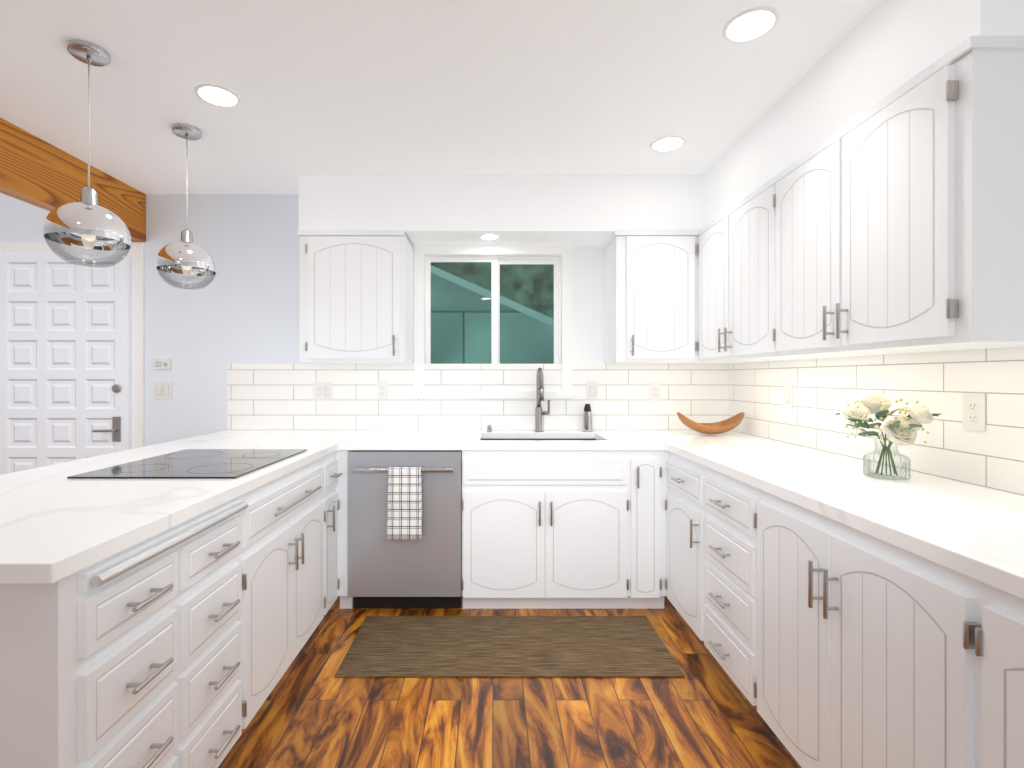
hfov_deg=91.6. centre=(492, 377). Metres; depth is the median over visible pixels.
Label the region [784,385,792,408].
electrical outlet
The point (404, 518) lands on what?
towel
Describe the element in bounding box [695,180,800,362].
upper cabinet
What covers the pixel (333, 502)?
base cabinet
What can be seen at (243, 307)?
wall
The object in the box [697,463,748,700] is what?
base cabinet
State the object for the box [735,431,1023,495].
wall
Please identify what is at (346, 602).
base cabinet
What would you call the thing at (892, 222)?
upper cabinet
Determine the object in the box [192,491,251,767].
base cabinet
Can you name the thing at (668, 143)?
recessed light
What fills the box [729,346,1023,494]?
tile backsplash
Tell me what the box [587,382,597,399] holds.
light switch
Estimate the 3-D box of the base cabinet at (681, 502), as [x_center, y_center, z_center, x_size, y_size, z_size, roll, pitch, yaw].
[1.222,0.816,2.377,0.630,0.868,0.441,0,0,0]
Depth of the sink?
3.09 m
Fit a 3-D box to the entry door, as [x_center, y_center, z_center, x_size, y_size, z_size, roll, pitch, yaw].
[-2.770,0.189,3.180,1.012,2.122,0.098,0,0,0]
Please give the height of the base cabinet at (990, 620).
0.868 m
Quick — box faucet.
[534,368,549,431]
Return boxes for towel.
[387,467,422,539]
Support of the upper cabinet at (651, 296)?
attached to the wall at (243, 307)
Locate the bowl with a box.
[677,412,744,433]
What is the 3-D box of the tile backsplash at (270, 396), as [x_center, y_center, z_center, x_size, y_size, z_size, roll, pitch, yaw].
[-0.094,0.125,3.226,3.252,0.430,0.008,0,0,0]
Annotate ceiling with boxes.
[0,0,882,193]
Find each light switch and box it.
[154,381,171,398]
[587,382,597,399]
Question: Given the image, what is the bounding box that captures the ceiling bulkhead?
[299,0,1023,244]
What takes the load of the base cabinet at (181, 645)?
on the floor
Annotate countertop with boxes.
[0,438,343,583]
[190,430,663,449]
[648,430,1023,599]
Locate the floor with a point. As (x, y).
(313, 712)
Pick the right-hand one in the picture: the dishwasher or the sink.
the sink
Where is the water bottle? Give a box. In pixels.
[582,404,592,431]
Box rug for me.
[334,616,684,677]
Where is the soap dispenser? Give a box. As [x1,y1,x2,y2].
[487,425,491,431]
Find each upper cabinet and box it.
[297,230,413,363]
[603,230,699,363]
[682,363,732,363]
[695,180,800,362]
[770,35,1023,358]
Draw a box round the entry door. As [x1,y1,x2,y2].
[0,243,143,474]
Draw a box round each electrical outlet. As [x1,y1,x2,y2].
[314,382,331,400]
[377,382,387,399]
[649,382,660,400]
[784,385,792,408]
[963,393,985,431]
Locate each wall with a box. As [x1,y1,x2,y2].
[0,194,603,446]
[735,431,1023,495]
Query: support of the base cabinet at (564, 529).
on the floor
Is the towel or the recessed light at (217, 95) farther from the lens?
the towel
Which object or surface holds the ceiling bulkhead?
attached to the ceiling
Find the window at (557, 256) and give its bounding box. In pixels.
[414,244,571,397]
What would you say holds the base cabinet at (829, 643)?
on the floor
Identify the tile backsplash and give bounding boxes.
[227,364,728,429]
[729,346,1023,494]
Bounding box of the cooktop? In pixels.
[67,449,306,478]
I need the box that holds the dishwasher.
[348,450,461,608]
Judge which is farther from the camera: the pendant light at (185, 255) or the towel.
the towel
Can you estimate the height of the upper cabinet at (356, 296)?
0.768 m
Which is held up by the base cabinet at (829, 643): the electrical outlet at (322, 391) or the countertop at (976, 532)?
the countertop at (976, 532)
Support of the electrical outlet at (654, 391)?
attached to the tile backsplash at (270, 396)
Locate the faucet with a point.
(539, 412)
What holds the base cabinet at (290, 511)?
on the floor
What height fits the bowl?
0.131 m
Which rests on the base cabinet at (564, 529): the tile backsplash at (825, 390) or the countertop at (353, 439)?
the countertop at (353, 439)
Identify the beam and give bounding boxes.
[0,118,145,241]
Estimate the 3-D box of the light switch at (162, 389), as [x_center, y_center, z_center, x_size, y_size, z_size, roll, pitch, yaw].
[-2.140,0.083,3.225,0.118,0.118,0.010,0,0,0]
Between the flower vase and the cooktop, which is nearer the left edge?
the cooktop
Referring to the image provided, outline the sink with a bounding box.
[481,439,595,439]
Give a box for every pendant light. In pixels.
[43,39,130,267]
[156,124,216,289]
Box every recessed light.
[194,83,241,107]
[479,233,499,239]
[649,135,685,151]
[721,6,780,42]
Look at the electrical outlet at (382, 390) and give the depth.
3.22 m
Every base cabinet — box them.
[0,519,191,767]
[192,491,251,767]
[252,455,327,718]
[328,452,341,610]
[335,450,466,608]
[467,450,668,608]
[665,452,696,634]
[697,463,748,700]
[749,485,956,767]
[957,572,1023,767]
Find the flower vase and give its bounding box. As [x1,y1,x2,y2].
[835,392,941,479]
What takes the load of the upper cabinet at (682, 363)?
attached to the wall at (888, 465)
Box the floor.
[218,589,800,767]
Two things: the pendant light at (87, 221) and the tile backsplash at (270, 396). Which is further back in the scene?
the tile backsplash at (270, 396)
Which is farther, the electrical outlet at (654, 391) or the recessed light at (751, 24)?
the electrical outlet at (654, 391)
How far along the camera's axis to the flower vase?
1.68 m
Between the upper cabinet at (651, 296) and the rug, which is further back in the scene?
the upper cabinet at (651, 296)
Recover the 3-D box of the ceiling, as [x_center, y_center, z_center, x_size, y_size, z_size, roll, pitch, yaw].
[-1.480,-1.230,0.365,6.240,0.080,5.930,0,0,0]
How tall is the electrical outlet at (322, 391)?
0.118 m

